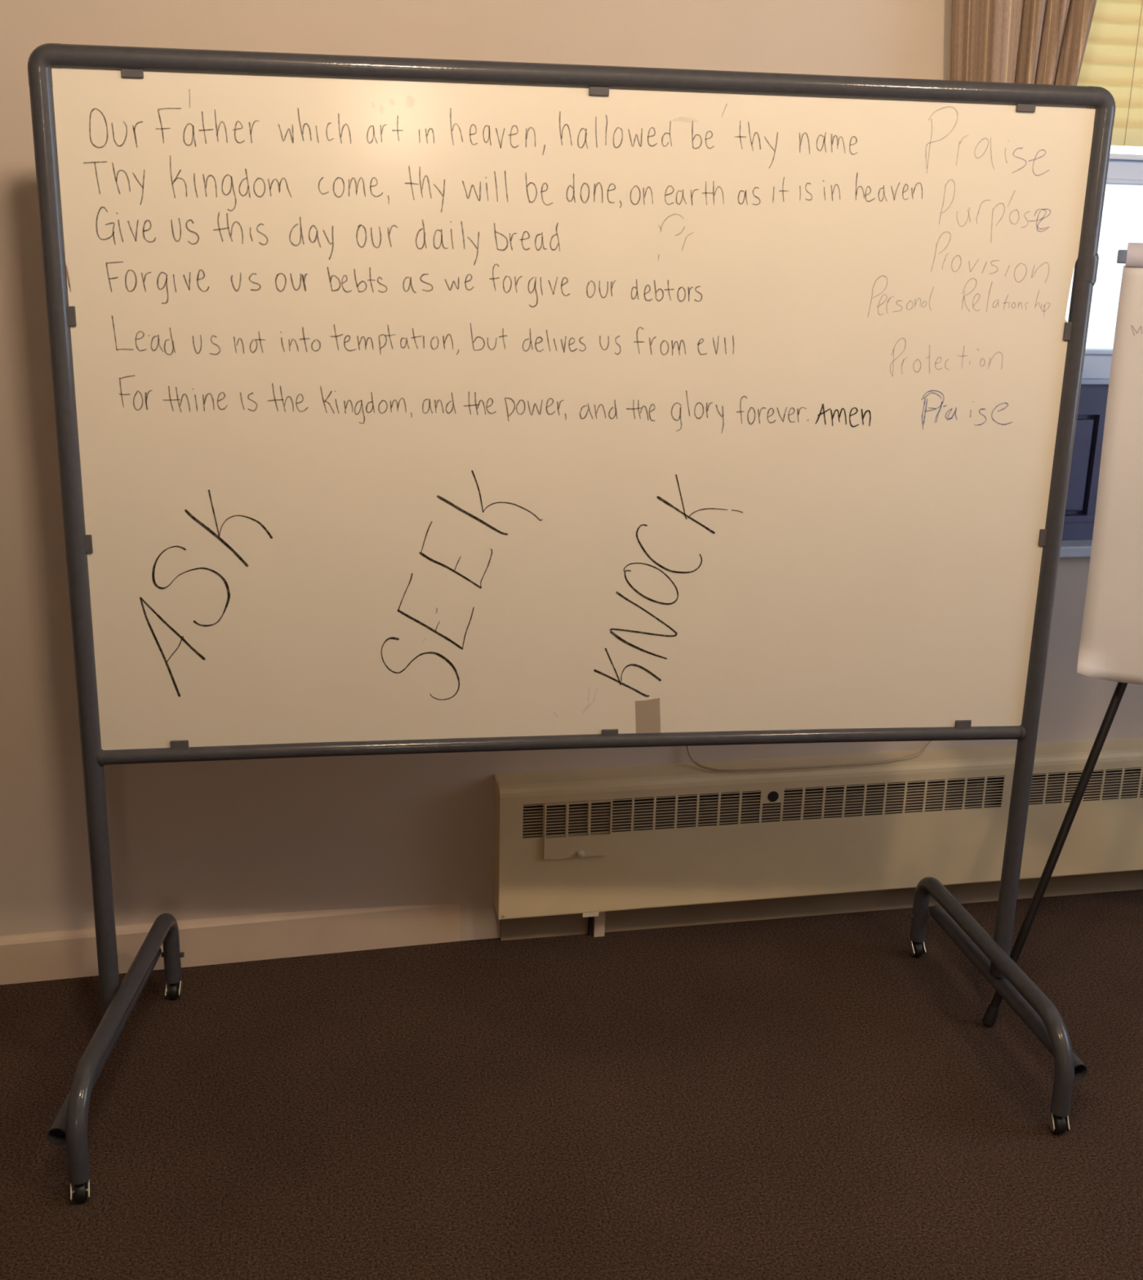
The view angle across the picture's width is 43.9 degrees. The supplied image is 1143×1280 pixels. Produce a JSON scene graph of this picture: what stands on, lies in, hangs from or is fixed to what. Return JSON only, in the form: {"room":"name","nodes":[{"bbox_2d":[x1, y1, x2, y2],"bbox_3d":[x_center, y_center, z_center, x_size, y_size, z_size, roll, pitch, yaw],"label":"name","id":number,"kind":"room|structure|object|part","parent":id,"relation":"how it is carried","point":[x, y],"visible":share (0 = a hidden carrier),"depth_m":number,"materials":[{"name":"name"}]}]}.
{"room":"church meeting room","nodes":[
{"label":"church meeting room","id":0,"kind":"room"},
{"bbox_2d":[0,888,1142,1279],"bbox_3d":[-0.332,1.855,-0.205,7.800,0.100,9.700,-1,17,-8],"label":"floor","id":1,"kind":"structure","parent":0,"point":[817,1097],"depth_m":2.79,"materials":[{"name":"brown carpet"}]},
{"bbox_2d":[27,43,1115,1203],"bbox_3d":[0.016,-0.052,2.691,1.940,1.938,0.738,-1,17,-8],"label":"whiteboard","id":2,"kind":"object","parent":1,"relation":"on","point":[402,405],"visible":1,"depth_m":2.59,"materials":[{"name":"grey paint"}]},
{"bbox_3d":[-0.888,-0.080,2.561,0.037,1.736,0.037,-1,17,-8],"label":"post","id":3,"kind":"part","parent":2,"relation":"part of","materials":[{"name":"grey metal"}]},
{"bbox_3d":[0.021,0.201,2.779,1.828,0.036,0.030,-1,17,-8],"label":"rail","id":4,"kind":"part","parent":2,"relation":"part of","materials":[{"name":"grey metal"}]},
{"bbox_3d":[0.036,-0.376,2.610,1.824,1.200,0.007,-1,17,-8],"label":"board panel","id":5,"kind":"part","parent":2,"relation":"part of","materials":[{"name":"white plastic"}]},
{"bbox_3d":[0.051,-0.967,2.435,1.792,0.038,0.037,-1,17,-8],"label":"rail","id":6,"kind":"part","parent":2,"relation":"part of","materials":[{"name":"grey metal"}]},
{"bbox_3d":[0.945,-0.111,2.823,0.037,1.736,0.037,-1,17,-8],"label":"post","id":7,"kind":"part","parent":2,"relation":"part of","materials":[{"name":"grey metal"}]},
{"bbox_2d":[587,916,592,936],"bbox_3d":[0.048,0.644,3.459,0.010,0.170,0.010,-1,17,-8],"label":"pipe","id":8,"kind":"object","parent":1,"relation":"on","point":[590,918],"visible":0.4,"depth_m":3.47,"materials":[{"name":"black metal"}]},
{"bbox_2d":[592,911,604,937],"bbox_3d":[0.068,0.644,3.463,0.026,0.170,0.018,-2,17,-12],"label":"pipe cover","id":9,"kind":"object","parent":1,"relation":"on","point":[598,922],"visible":0.36,"depth_m":3.47,"materials":[{"name":"paint"}]},
{"bbox_2d":[982,249,1127,1026],"bbox_3d":[1.429,0.020,3.066,0.840,1.650,0.676,7,17,18],"label":"easel","id":10,"kind":"object","parent":1,"relation":"on","point":[990,1015],"visible":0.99,"depth_m":3.07,"materials":[{"name":"black metal"}]},
{"bbox_2d":[1076,242,1142,684],"bbox_3d":[1.417,-0.321,2.818,0.695,0.885,0.167,6,17,15],"label":"paper pad","id":11,"kind":"object","parent":10,"relation":"attached to","point":[1111,643],"visible":1,"depth_m":2.92,"materials":[{"name":"white paper"}]},
{"bbox_2d":[0,0,1142,941],"bbox_3d":[-0.781,-0.593,3.004,8.022,2.760,0.263,-2,17,-13],"label":"wall","id":12,"kind":"structure","parent":0,"point":[205,839],"depth_m":3.07,"materials":[{"name":"paint"}]},
{"bbox_2d":[0,870,1142,985],"bbox_3d":[-0.856,0.718,3.235,7.565,0.112,0.132,-3,17,-14],"label":"baseboard","id":13,"kind":"structure","parent":12,"relation":"attached to","point":[70,953],"depth_m":3.38,"materials":[{"name":"paint"}]},
{"bbox_2d":[492,737,1142,919],"bbox_3d":[1.288,0.441,3.640,2.992,0.344,0.110,-2,17,-12],"label":"baseboard heater","id":14,"kind":"object","parent":12,"relation":"attached to","point":[587,842],"visible":0.99,"depth_m":3.45,"materials":[{"name":"metal"}]},
{"bbox_2d":[522,804,543,836],"bbox_3d":[-0.089,0.419,3.290,0.048,0.078,0.002,-2,17,-12],"label":"grille","id":15,"kind":"object","parent":14,"relation":"attached to","point":[532,820],"depth_m":3.30,"materials":[{"name":"metal"}]},
{"bbox_2d":[546,804,566,835],"bbox_3d":[-0.036,0.419,3.295,0.048,0.078,0.002,-2,17,-12],"label":"grille","id":16,"kind":"object","parent":14,"relation":"attached to","point":[565,816],"depth_m":3.30,"materials":[{"name":"metal"}]},
{"bbox_3d":[0.015,0.442,3.314,0.161,0.140,0.009,-2,17,-12],"label":"access door","id":17,"kind":"part","parent":14,"relation":"part of","materials":[{"name":"metal"}]},
{"bbox_2d":[568,802,588,835],"bbox_3d":[0.016,0.417,3.306,0.048,0.078,0.002,-2,17,-12],"label":"grille","id":18,"kind":"object","parent":14,"relation":"attached to","point":[569,803],"depth_m":3.31,"materials":[{"name":"metal"}]},
{"bbox_3d":[0.021,0.502,3.327,0.018,0.018,0.016,-1,17,-8],"label":"knob","id":19,"kind":"part","parent":14,"relation":"part of","materials":[{"name":"beige plastic"}]},
{"bbox_2d":[590,800,610,833],"bbox_3d":[0.068,0.415,3.317,0.048,0.078,0.002,-2,17,-12],"label":"grille","id":20,"kind":"object","parent":14,"relation":"attached to","point":[591,802],"depth_m":3.32,"materials":[{"name":"metal"}]},
{"bbox_2d":[611,799,631,831],"bbox_3d":[0.118,0.411,3.334,0.048,0.078,0.002,-2,17,-12],"label":"grille","id":21,"kind":"object","parent":14,"relation":"attached to","point":[621,815],"depth_m":3.35,"materials":[{"name":"metal"}]},
{"bbox_2d":[633,797,653,829],"bbox_3d":[0.170,0.409,3.345,0.048,0.078,0.002,-2,17,-12],"label":"grille","id":22,"kind":"object","parent":14,"relation":"attached to","point":[643,814],"depth_m":3.36,"materials":[{"name":"metal"}]},
{"bbox_2d":[654,795,675,827],"bbox_3d":[0.222,0.407,3.356,0.048,0.078,0.002,-2,17,-12],"label":"grille","id":23,"kind":"object","parent":14,"relation":"attached to","point":[664,812],"depth_m":3.37,"materials":[{"name":"metal"}]},
{"bbox_2d":[676,795,697,826],"bbox_3d":[0.274,0.406,3.366,0.048,0.078,0.002,-2,17,-12],"label":"grille","id":24,"kind":"object","parent":14,"relation":"attached to","point":[686,811],"depth_m":3.38,"materials":[{"name":"metal"}]},
{"bbox_2d":[697,793,718,825],"bbox_3d":[0.326,0.404,3.377,0.048,0.078,0.002,-2,17,-12],"label":"grille","id":25,"kind":"object","parent":14,"relation":"attached to","point":[708,810],"depth_m":3.39,"materials":[{"name":"metal"}]},
{"bbox_2d":[719,792,739,823],"bbox_3d":[0.378,0.402,3.388,0.048,0.078,0.002,-2,17,-12],"label":"grille","id":26,"kind":"object","parent":14,"relation":"attached to","point":[729,808],"depth_m":3.40,"materials":[{"name":"metal"}]},
{"bbox_2d":[740,791,760,822],"bbox_3d":[0.429,0.400,3.399,0.048,0.078,0.002,-2,17,-12],"label":"grille","id":27,"kind":"object","parent":14,"relation":"attached to","point":[750,807],"depth_m":3.41,"materials":[{"name":"metal"}]},
{"bbox_2d":[761,804,781,821],"bbox_3d":[0.481,0.416,3.416,0.048,0.040,0.002,-2,17,-12],"label":"grille","id":28,"kind":"object","parent":14,"relation":"attached to","point":[770,812],"depth_m":3.43,"materials":[{"name":"metal"}]},
{"bbox_3d":[0.482,0.375,3.403,0.048,0.035,0.003,-2,17,-12],"label":"knob plate","id":29,"kind":"part","parent":14,"relation":"part of","materials":[{"name":"metal"}]},
{"bbox_2d":[782,788,803,819],"bbox_3d":[0.533,0.396,3.421,0.048,0.078,0.002,-2,17,-12],"label":"grille","id":30,"kind":"object","parent":14,"relation":"attached to","point":[792,805],"depth_m":3.43,"materials":[{"name":"metal"}]},
{"bbox_2d":[686,740,933,772],"bbox_3d":[0.614,0.169,3.417,0.688,0.267,0.081,-2,17,-12],"label":"cable","id":31,"kind":"object","parent":14,"relation":"on","point":[929,743],"visible":0.71,"depth_m":3.41,"materials":[{"name":"beige plastic"}]},
{"bbox_2d":[803,786,823,818],"bbox_3d":[0.585,0.394,3.432,0.048,0.078,0.002,-2,17,-12],"label":"grille","id":32,"kind":"object","parent":14,"relation":"attached to","point":[813,803],"depth_m":3.44,"materials":[{"name":"metal"}]},
{"bbox_2d":[823,786,844,817],"bbox_3d":[0.637,0.392,3.443,0.048,0.078,0.002,-2,17,-12],"label":"grille","id":33,"kind":"object","parent":14,"relation":"attached to","point":[833,802],"depth_m":3.45,"materials":[{"name":"metal"}]},
{"bbox_2d":[844,784,864,815],"bbox_3d":[0.689,0.390,3.454,0.048,0.078,0.002,-2,17,-12],"label":"grille","id":34,"kind":"object","parent":14,"relation":"attached to","point":[854,801],"depth_m":3.47,"materials":[{"name":"metal"}]},
{"bbox_2d":[864,783,884,814],"bbox_3d":[0.741,0.388,3.465,0.048,0.078,0.002,-2,17,-12],"label":"grille","id":35,"kind":"object","parent":14,"relation":"attached to","point":[874,799],"depth_m":3.48,"materials":[{"name":"metal"}]},
{"bbox_2d":[884,782,905,813],"bbox_3d":[0.793,0.387,3.476,0.048,0.078,0.002,-2,17,-12],"label":"grille","id":36,"kind":"object","parent":14,"relation":"attached to","point":[895,798],"depth_m":3.49,"materials":[{"name":"metal"}]},
{"bbox_2d":[904,781,925,811],"bbox_3d":[0.845,0.385,3.487,0.048,0.078,0.002,-2,17,-12],"label":"grille","id":37,"kind":"object","parent":14,"relation":"attached to","point":[914,797],"depth_m":3.50,"materials":[{"name":"metal"}]},
{"bbox_2d":[924,779,945,810],"bbox_3d":[0.896,0.383,3.498,0.048,0.078,0.002,-2,17,-12],"label":"grille","id":38,"kind":"object","parent":14,"relation":"attached to","point":[935,796],"depth_m":3.51,"materials":[{"name":"metal"}]},
{"bbox_2d":[944,778,964,808],"bbox_3d":[0.948,0.381,3.508,0.048,0.078,0.002,-2,17,-12],"label":"grille","id":39,"kind":"object","parent":14,"relation":"attached to","point":[954,794],"depth_m":3.52,"materials":[{"name":"metal"}]},
{"bbox_2d":[964,777,984,808],"bbox_3d":[1.000,0.379,3.519,0.048,0.078,0.002,-2,17,-12],"label":"grille","id":40,"kind":"object","parent":14,"relation":"attached to","point":[974,793],"depth_m":3.53,"materials":[{"name":"metal"}]},
{"bbox_2d":[983,776,1004,806],"bbox_3d":[1.052,0.377,3.530,0.048,0.078,0.002,-2,17,-12],"label":"grille","id":41,"kind":"object","parent":14,"relation":"attached to","point":[993,792],"depth_m":3.54,"materials":[{"name":"metal"}]},
{"bbox_2d":[1028,773,1046,803],"bbox_3d":[1.163,0.373,3.554,0.048,0.078,0.002,-2,17,-12],"label":"grille","id":42,"kind":"object","parent":14,"relation":"attached to","point":[1038,787],"depth_m":3.57,"materials":[{"name":"metal"}]},
{"bbox_2d":[1044,772,1065,802],"bbox_3d":[1.215,0.371,3.565,0.048,0.078,0.002,-2,17,-12],"label":"grille","id":43,"kind":"object","parent":14,"relation":"attached to","point":[1055,788],"depth_m":3.58,"materials":[{"name":"metal"}]},
{"bbox_2d":[1063,771,1082,801],"bbox_3d":[1.267,0.369,3.576,0.048,0.078,0.002,-2,17,-12],"label":"grille","id":44,"kind":"object","parent":14,"relation":"attached to","point":[1076,771],"depth_m":3.57,"materials":[{"name":"beige metal"}]},
{"bbox_2d":[1083,770,1103,799],"bbox_3d":[1.319,0.367,3.587,0.048,0.078,0.002,-2,17,-12],"label":"grille","id":45,"kind":"object","parent":14,"relation":"attached to","point":[1094,790],"depth_m":3.60,"materials":[{"name":"metal"}]},
{"bbox_2d":[1102,768,1122,799],"bbox_3d":[1.371,0.365,3.598,0.048,0.078,0.002,-2,17,-12],"label":"grille","id":46,"kind":"object","parent":14,"relation":"attached to","point":[1112,784],"depth_m":3.61,"materials":[{"name":"metal"}]},
{"bbox_2d":[1120,768,1141,797],"bbox_3d":[1.423,0.363,3.608,0.048,0.078,0.002,-2,17,-12],"label":"grille","id":47,"kind":"object","parent":14,"relation":"attached to","point":[1131,784],"depth_m":3.62,"materials":[{"name":"metal"}]},
{"bbox_2d":[949,0,1096,85],"bbox_3d":[1.614,-0.994,3.262,1.800,1.600,0.147,-2,17,-12],"label":"striped curtain","id":48,"kind":"object","parent":12,"relation":"hanging from","point":[1034,42],"visible":0.09,"depth_m":2.99,"materials":[{"name":"brown fabric"}]},
{"bbox_2d":[1059,153,1142,557],"bbox_3d":[1.587,-0.969,3.398,1.260,1.525,0.175,-2,17,-12],"label":"window","id":49,"kind":"structure","parent":12,"relation":"in","point":[1122,169],"depth_m":3.45,"materials":[{"name":"blue paint"}]},
{"bbox_3d":[1.577,-0.240,3.571,1.260,0.028,0.095,-2,17,-12],"label":"sill","id":50,"kind":"part","parent":49,"relation":"part of","materials":[{"name":"paint"}]},
{"bbox_3d":[1.573,-0.451,3.550,1.100,0.383,0.045,-2,17,-12],"label":"wood panel","id":51,"kind":"part","parent":49,"relation":"part of","materials":[{"name":"blue wood"}]},
{"bbox_3d":[1.580,-0.671,3.481,1.100,0.079,0.073,-2,17,-12],"label":"sash rail","id":52,"kind":"part","parent":49,"relation":"part of","materials":[{"name":"white paint"}]},
{"bbox_3d":[1.591,-1.102,3.353,1.100,0.065,0.065,-2,17,-12],"label":"sash rail","id":53,"kind":"part","parent":49,"relation":"part of","materials":[{"name":"white paint"}]},
{"bbox_2d":[1076,0,1142,146],"bbox_3d":[1.611,-1.403,3.209,1.100,0.562,0.045,-2,17,-12],"label":"window blind","id":54,"kind":"object","parent":12,"relation":"attached to","point":[1113,59],"visible":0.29,"depth_m":3.15,"materials":[{"name":"beige"}]},
{"bbox_3d":[1.253,-1.363,3.126,0.002,0.513,0.002,8,18,21],"label":"ladder cord","id":55,"kind":"part","parent":54,"relation":"part of","materials":[{"name":"beige fabric"}]}
]}

